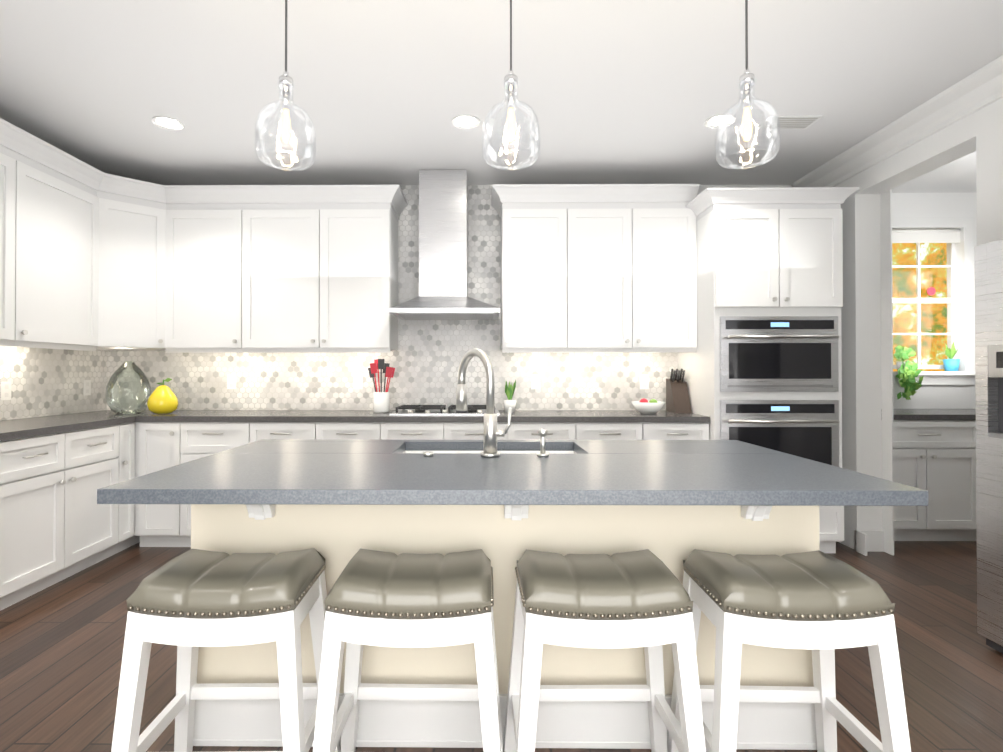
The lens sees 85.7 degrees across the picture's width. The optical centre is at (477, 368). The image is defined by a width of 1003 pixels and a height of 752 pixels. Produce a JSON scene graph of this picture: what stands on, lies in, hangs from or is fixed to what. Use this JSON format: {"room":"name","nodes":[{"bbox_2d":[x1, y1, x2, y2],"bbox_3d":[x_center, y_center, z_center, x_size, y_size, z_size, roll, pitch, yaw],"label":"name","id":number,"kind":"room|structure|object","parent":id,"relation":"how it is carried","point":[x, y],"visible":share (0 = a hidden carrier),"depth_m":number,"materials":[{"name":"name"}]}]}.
{"room":"kitchen","nodes":[
{"label":"kitchen","id":0,"kind":"room"},
{"bbox_2d":[0,541,1002,751],"bbox_3d":[0.806,1.262,1.366,7.850,0.080,6.450,0,0,1],"label":"floor","id":1,"kind":"structure","parent":0,"point":[61,647],"depth_m":2.25,"materials":[{"name":"brown wood"}]},
{"bbox_2d":[0,438,7,610],"bbox_3d":[-2.644,0.793,2.368,0.611,0.876,0.581,0,0,1],"label":"base cabinet","id":2,"kind":"object","parent":1,"relation":"on","point":[3,441],"depth_m":2.67,"materials":[{"name":"white wood"}]},
{"bbox_2d":[8,426,79,606],"bbox_3d":[-2.640,0.796,2.823,0.611,0.876,0.582,0,0,1],"label":"base cabinet","id":3,"kind":"object","parent":1,"relation":"on","point":[58,523],"depth_m":2.90,"materials":[{"name":"white wood"}]},
{"bbox_2d":[0,410,153,437],"bbox_3d":[-2.639,0.335,2.398,0.619,0.040,3.738,0,0,1],"label":"countertop","id":4,"kind":"structure","parent":3,"relation":"on","point":[8,428],"depth_m":3.26,"materials":[{"name":"grey stone"}]},
{"bbox_2d":[105,361,151,413],"bbox_3d":[-2.527,0.138,3.910,0.284,0.378,0.284,0,0,1],"label":"glass vase","id":5,"kind":"object","parent":4,"relation":"on","point":[109,391],"visible":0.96,"depth_m":3.95,"materials":[{"name":"clear glass"}]},
{"bbox_2d":[76,422,127,572],"bbox_3d":[-2.636,0.800,3.268,0.611,0.876,0.561,0,0,1],"label":"base cabinet","id":6,"kind":"object","parent":1,"relation":"on","point":[101,529],"depth_m":3.35,"materials":[{"name":"white wood"}]},
{"bbox_2d":[128,422,131,546],"bbox_3d":[-2.633,0.802,3.552,0.611,0.876,0.220,0,0,1],"label":"base cabinet","id":7,"kind":"object","parent":1,"relation":"on","point":[129,423],"depth_m":3.62,"materials":[{"name":"white wood"}]},
{"bbox_2d":[132,418,179,546],"bbox_3d":[-2.182,0.806,3.939,0.330,0.876,0.641,0,0,1],"label":"base cabinet","id":8,"kind":"object","parent":1,"relation":"on","point":[155,441],"depth_m":3.67,"materials":[{"name":"white wood"}]},
{"bbox_2d":[136,410,709,421],"bbox_3d":[-0.378,0.348,3.943,3.877,0.040,0.608,0,0,1],"label":"countertop","id":9,"kind":"structure","parent":8,"relation":"on","point":[244,415],"depth_m":3.65,"materials":[{"name":"grey stone"}]},
{"bbox_2d":[147,378,178,413],"bbox_3d":[-2.267,0.198,3.887,0.200,0.257,0.200,0,0,1],"label":"pear","id":10,"kind":"object","parent":9,"relation":"on","point":[162,398],"visible":1,"depth_m":3.83,"materials":[{"name":"yellow food"}]},
{"bbox_2d":[368,359,394,412],"bbox_3d":[-0.717,0.129,4.014,0.202,0.396,0.118,0,0,1],"label":"utensil crock","id":11,"kind":"object","parent":9,"relation":"on","point":[381,401],"visible":1,"depth_m":3.98,"materials":[{"name":"white ceramic"}]},
{"bbox_2d":[390,405,499,414],"bbox_3d":[-0.227,0.302,3.953,0.760,0.050,0.470,0,0,1],"label":"cooktop","id":12,"kind":"object","parent":9,"relation":"in","point":[434,410],"visible":0.77,"depth_m":3.81,"materials":[{"name":"silver metal"}]},
{"bbox_2d":[503,380,516,411],"bbox_3d":[0.239,0.202,4.025,0.100,0.252,0.097,0,0,1],"label":"herb plant","id":13,"kind":"object","parent":9,"relation":"on","point":[509,392],"visible":0.92,"depth_m":4.01,"materials":[{"name":"green plant"}]},
{"bbox_2d":[631,398,665,413],"bbox_3d":[1.223,0.272,3.876,0.240,0.110,0.240,0,0,1],"label":"fruit bowl","id":14,"kind":"object","parent":9,"relation":"on","point":[646,406],"visible":1,"depth_m":3.81,"materials":[{"name":"white ceramic"}]},
{"bbox_2d":[666,369,691,412],"bbox_3d":[1.494,0.165,4.014,0.120,0.325,0.200,0,0,1],"label":"knife block","id":15,"kind":"object","parent":9,"relation":"on","point":[677,398],"visible":1,"depth_m":4.00,"materials":[{"name":"brown wood"}]},
{"bbox_2d":[180,418,259,546],"bbox_3d":[-1.774,0.806,3.956,0.582,0.876,0.600,0,0,1],"label":"base cabinet","id":16,"kind":"object","parent":1,"relation":"on","point":[199,437],"depth_m":3.66,"materials":[{"name":"white wood"}]},
{"bbox_2d":[111,548,340,751],"bbox_3d":[-0.693,0.887,1.542,0.512,0.673,0.378,0,0,-1],"label":"stool","id":17,"kind":"object","parent":1,"relation":"on","point":[190,602],"visible":1,"depth_m":1.40,"materials":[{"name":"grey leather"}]},
{"bbox_2d":[260,422,327,439],"bbox_3d":[-1.290,0.806,3.951,0.513,0.876,0.600,0,0,1],"label":"base cabinet","id":18,"kind":"object","parent":1,"relation":"on","point":[268,430],"depth_m":3.66,"materials":[{"name":"white wood"}]},
{"bbox_2d":[328,422,383,439],"bbox_3d":[-0.908,0.806,3.948,0.504,0.876,0.600,0,0,1],"label":"base cabinet","id":19,"kind":"object","parent":1,"relation":"on","point":[336,430],"depth_m":3.65,"materials":[{"name":"white wood"}]},
{"bbox_2d":[313,548,502,751],"bbox_3d":[-0.178,0.887,1.538,0.512,0.673,0.378,0,0,1],"label":"stool","id":20,"kind":"object","parent":1,"relation":"on","point":[389,599],"visible":1,"depth_m":1.40,"materials":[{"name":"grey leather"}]},
{"bbox_2d":[384,422,447,439],"bbox_3d":[-0.473,0.806,3.944,0.494,0.876,0.600,0,0,1],"label":"base cabinet","id":21,"kind":"object","parent":1,"relation":"on","point":[392,430],"depth_m":3.65,"materials":[{"name":"white wood"}]},
{"bbox_2d":[444,422,519,439],"bbox_3d":[0.020,0.806,3.940,0.493,0.876,0.600,0,0,1],"label":"base cabinet","id":22,"kind":"object","parent":1,"relation":"on","point":[456,430],"depth_m":3.64,"materials":[{"name":"white wood"}]},
{"bbox_2d":[191,447,819,749],"bbox_3d":[0.086,0.788,1.956,2.086,0.878,0.800,0,0,1],"label":"kitchen island","id":23,"kind":"object","parent":1,"relation":"on","point":[503,534],"depth_m":1.76,"materials":[{"name":"wood"}]},
{"bbox_2d":[97,451,927,506],"bbox_3d":[0.083,0.328,1.667,2.094,0.038,0.616,0,0,1],"label":"island countertop","id":24,"kind":"structure","parent":23,"relation":"on","point":[224,478],"depth_m":1.48,"materials":[{"name":"grey stone"}]},
{"bbox_2d":[423,348,548,457],"bbox_3d":[0.030,0.118,1.986,0.443,0.385,0.225,0,0,1],"label":"faucet","id":25,"kind":"object","parent":24,"relation":"on","point":[492,433],"visible":1,"depth_m":1.90,"materials":[{"name":"silver metal"}]},
{"bbox_2d":[520,422,587,439],"bbox_3d":[0.465,0.806,3.936,0.523,0.876,0.600,0,0,1],"label":"base cabinet","id":26,"kind":"object","parent":1,"relation":"on","point":[528,430],"depth_m":3.64,"materials":[{"name":"white wood"}]},
{"bbox_2d":[503,549,705,751],"bbox_3d":[0.337,0.887,1.533,0.512,0.673,0.378,0,0,0],"label":"stool","id":27,"kind":"object","parent":1,"relation":"on","point":[636,599],"visible":1,"depth_m":1.39,"materials":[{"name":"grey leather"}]},
{"bbox_2d":[588,422,655,439],"bbox_3d":[0.888,0.806,3.932,0.577,0.876,0.600,0,0,1],"label":"base cabinet","id":28,"kind":"object","parent":1,"relation":"on","point":[596,430],"depth_m":3.64,"materials":[{"name":"white wood"}]},
{"bbox_2d":[656,422,709,439],"bbox_3d":[1.305,0.806,3.929,0.511,0.876,0.600,0,0,1],"label":"base cabinet","id":29,"kind":"object","parent":1,"relation":"on","point":[664,430],"depth_m":3.63,"materials":[{"name":"white wood"}]},
{"bbox_2d":[675,188,846,552],"bbox_3d":[1.983,0.038,3.882,0.836,2.410,0.694,0,0,1],"label":"tall cabinet","id":30,"kind":"object","parent":1,"relation":"on","point":[732,298],"depth_m":3.54,"materials":[{"name":"white wood"}]},
{"bbox_2d":[667,549,910,751],"bbox_3d":[0.852,0.887,1.529,0.512,0.673,0.378,0,0,2],"label":"stool","id":31,"kind":"object","parent":1,"relation":"on","point":[822,606],"visible":1,"depth_m":1.39,"materials":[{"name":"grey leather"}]},
{"bbox_2d":[893,417,976,540],"bbox_3d":[3.196,0.807,4.110,0.823,0.876,0.617,0,0,1],"label":"base cabinet","id":32,"kind":"object","parent":1,"relation":"on","point":[935,453],"depth_m":3.81,"materials":[{"name":"painted wood"},{"name":"brushed nickel"}]},
{"bbox_2d":[881,409,975,416],"bbox_3d":[3.545,0.349,4.110,1.540,0.040,0.620,0,0,1],"label":"countertop","id":33,"kind":"structure","parent":32,"relation":"on","point":[896,412],"depth_m":4.00,"materials":[{"name":"grey stone"}]},
{"bbox_2d":[974,239,1002,652],"bbox_3d":[2.600,0.333,1.953,0.891,1.763,0.900,0,0,1],"label":"fridge","id":34,"kind":"object","parent":1,"relation":"on","point":[988,258],"visible":1,"depth_m":2.35,"materials":[{"name":"silver metal"}]},
{"bbox_2d":[0,0,1002,192],"bbox_3d":[0.806,-1.518,1.389,7.850,0.100,6.450,0,0,1],"label":"ceiling","id":35,"kind":"structure","parent":0,"point":[385,92],"depth_m":2.73,"materials":[{"name":"white paint"}]},
{"bbox_2d":[151,116,183,129],"bbox_3d":[-1.833,-1.450,3.197,0.170,0.004,0.170,0,0,1],"label":"recessed light","id":36,"kind":"object","parent":35,"relation":"in","point":[167,122],"visible":1,"depth_m":3.20,"materials":[{"name":"white"}]},
{"bbox_2d":[254,0,315,170],"bbox_3d":[-0.669,-1.091,1.883,0.204,0.742,0.204,0,0,1],"label":"pendant light","id":37,"kind":"object","parent":35,"relation":"hanging from","point":[286,90],"visible":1,"depth_m":1.89,"materials":[{"name":"clear glass"}]},
{"bbox_2d":[451,115,479,128],"bbox_3d":[-0.070,-1.450,3.181,0.170,0.004,0.170,0,0,1],"label":"recessed light","id":38,"kind":"object","parent":35,"relation":"in","point":[465,121],"visible":1,"depth_m":3.18,"materials":[{"name":"white"}]},
{"bbox_2d":[482,0,539,169],"bbox_3d":[0.115,-1.091,1.877,0.204,0.742,0.204,0,0,1],"label":"pendant light","id":39,"kind":"object","parent":35,"relation":"hanging from","point":[510,86],"visible":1,"depth_m":1.89,"materials":[{"name":"clear glass"}]},
{"bbox_2d":[704,114,735,127],"bbox_3d":[1.421,-1.450,3.168,0.170,0.004,0.170,0,0,1],"label":"recessed light","id":40,"kind":"object","parent":35,"relation":"in","point":[711,122],"visible":0.5,"depth_m":3.17,"materials":[{"name":"white"}]},
{"bbox_2d":[715,0,780,168],"bbox_3d":[0.931,-1.091,1.869,0.204,0.742,0.204,0,0,1],"label":"pendant light","id":41,"kind":"object","parent":35,"relation":"hanging from","point":[746,86],"visible":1,"depth_m":1.87,"materials":[{"name":"clear glass"}]},
{"bbox_2d":[757,115,822,128],"bbox_3d":[1.837,-1.448,3.184,0.300,0.010,0.160,0,0,1],"label":"ceiling vent","id":42,"kind":"object","parent":35,"relation":"in","point":[797,121],"visible":0.65,"depth_m":3.16,"materials":[{"name":"white metal"}]},
{"bbox_2d":[677,185,792,375],"bbox_3d":[-0.171,-0.099,4.336,5.845,2.690,0.150,0,0,1],"label":"wall","id":43,"kind":"structure","parent":0,"point":[702,188],"depth_m":4.25,"materials":[{"name":"white paint"}]},
{"bbox_2d":[107,185,676,409],"bbox_3d":[-0.689,-0.547,4.264,4.510,1.794,0.010,0,0,1],"label":"wall tile","id":44,"kind":"structure","parent":43,"relation":"attached to","point":[425,359],"depth_m":4.25,"materials":[{"name":"tile"}]},
{"bbox_2d":[227,375,235,388],"bbox_3d":[-1.944,0.108,4.261,0.070,0.115,0.006,0,0,1],"label":"electrical outlet","id":45,"kind":"object","parent":44,"relation":"attached to","point":[231,381],"visible":1,"depth_m":4.26,"materials":[{"name":"white plastic"}]},
{"bbox_2d":[353,375,362,388],"bbox_3d":[-0.944,0.108,4.252,0.070,0.115,0.006,0,0,1],"label":"electrical outlet","id":46,"kind":"object","parent":44,"relation":"attached to","point":[358,381],"visible":1,"depth_m":4.25,"materials":[{"name":"white plastic"}]},
{"bbox_2d":[531,375,539,388],"bbox_3d":[0.456,0.108,4.240,0.070,0.115,0.006,0,0,1],"label":"electrical outlet","id":47,"kind":"object","parent":44,"relation":"attached to","point":[535,381],"visible":1,"depth_m":4.24,"materials":[{"name":"white plastic"}]},
{"bbox_2d":[640,375,648,388],"bbox_3d":[1.306,0.108,4.233,0.070,0.115,0.006,0,0,1],"label":"electrical outlet","id":48,"kind":"object","parent":44,"relation":"attached to","point":[644,381],"visible":1,"depth_m":4.23,"materials":[{"name":"white plastic"}]},
{"bbox_2d":[389,169,499,319],"bbox_3d":[-0.226,-0.912,3.987,0.760,1.064,0.538,0,0,1],"label":"range hood","id":49,"kind":"object","parent":43,"relation":"attached to","point":[443,244],"visible":1,"depth_m":3.92,"materials":[{"name":"silver metal"}]},
{"bbox_2d":[491,184,702,351],"bbox_3d":[0.834,-0.719,4.024,1.463,1.155,0.443,0,0,1],"label":"upper cabinet","id":50,"kind":"object","parent":43,"relation":"attached to","point":[585,267],"depth_m":3.86,"materials":[{"name":"white wood"}]},
{"bbox_2d":[835,98,1002,549],"bbox_3d":[2.640,-0.124,1.262,0.170,2.690,5.950,0,0,1],"label":"wall","id":51,"kind":"structure","parent":0,"point":[980,132],"depth_m":3.67,"materials":[{"name":"white paint"}]},
{"bbox_2d":[855,530,883,555],"bbox_3d":[2.638,1.149,0.981,0.198,0.140,5.369,0,0,1],"label":"baseboard","id":52,"kind":"structure","parent":51,"relation":"attached to","point":[866,541],"depth_m":3.65,"materials":[{"name":"white wood"}]},
{"bbox_2d":[880,189,893,554],"bbox_3d":[2.752,0.025,3.629,0.011,2.430,0.089,0,0,1],"label":"trim","id":53,"kind":"structure","parent":51,"relation":"attached to","point":[887,354],"depth_m":3.62,"materials":[{"name":"white wood"}]},
{"bbox_2d":[791,55,1002,186],"bbox_3d":[2.491,-1.400,1.273,0.125,0.133,5.910,0,0,1],"label":"crown molding","id":54,"kind":"structure","parent":51,"relation":"attached to","point":[977,90],"depth_m":3.08,"materials":[{"name":"white wood"}]},
{"bbox_2d":[880,193,976,408],"bbox_3d":[3.756,-0.098,4.477,2.005,2.690,0.200,0,0,1],"label":"wall","id":55,"kind":"structure","parent":0,"point":[938,205],"depth_m":4.43,"materials":[{"name":"white paint"}]},
{"bbox_2d":[880,217,974,384],"bbox_3d":[3.683,-0.550,4.451,0.800,1.375,0.160,0,0,1],"label":"nook window","id":56,"kind":"structure","parent":55,"relation":"in","point":[951,239],"depth_m":4.42,"materials":[{"name":"white wood"}]},
{"bbox_2d":[893,345,923,399],"bbox_3d":[3.451,0.033,4.378,0.231,0.444,0.170,0,0,1],"label":"potted plant","id":57,"kind":"object","parent":56,"relation":"on","point":[908,373],"visible":1,"depth_m":4.32,"materials":[{"name":"green plant"}]},
{"bbox_2d":[943,341,959,370],"bbox_3d":[3.882,-0.103,4.421,0.118,0.258,0.110,0,0,1],"label":"potted plant","id":58,"kind":"object","parent":56,"relation":"on","point":[951,364],"visible":1,"depth_m":4.41,"materials":[{"name":"blue"}]},
{"bbox_3d":[-3.046,-0.124,1.236,0.150,2.690,6.100,0,0,1],"label":"wall","id":59,"kind":"structure","parent":0,"visible":0},
{"bbox_2d":[0,346,106,420],"bbox_3d":[-2.955,-0.018,2.354,0.010,0.705,3.839,0,0,1],"label":"wall tile","id":60,"kind":"structure","parent":59,"relation":"attached to","point":[46,382],"depth_m":3.71,"materials":[{"name":"tile"}]},
{"bbox_2d":[1,381,10,399],"bbox_3d":[-2.938,0.141,3.363,0.006,0.115,0.070,0,0,1],"label":"electrical outlet","id":61,"kind":"object","parent":60,"relation":"attached to","point":[5,390],"visible":1,"depth_m":3.36,"materials":[{"name":"white plastic"}]},
{"bbox_2d":[83,380,90,395],"bbox_3d":[-2.932,0.146,4.053,0.006,0.115,0.070,0,0,1],"label":"electrical outlet","id":62,"kind":"object","parent":60,"relation":"attached to","point":[86,387],"visible":1,"depth_m":4.04,"materials":[{"name":"white plastic"}]},
{"bbox_2d":[106,350,195,352],"bbox_3d":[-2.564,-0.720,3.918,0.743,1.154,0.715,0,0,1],"label":"under-cabinet light","id":63,"kind":"object","parent":59,"relation":"attached to","point":[166,351],"depth_m":3.90,"materials":[{"name":"white plastic"}]},
{"label":"outside","id":64,"kind":"structure","parent":0,"visible":0},
{"bbox_2d":[892,243,946,370],"bbox_3d":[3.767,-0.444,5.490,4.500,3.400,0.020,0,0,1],"label":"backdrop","id":65,"kind":"structure","parent":64,"point":[926,251],"depth_m":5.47,"materials":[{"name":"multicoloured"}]}
]}

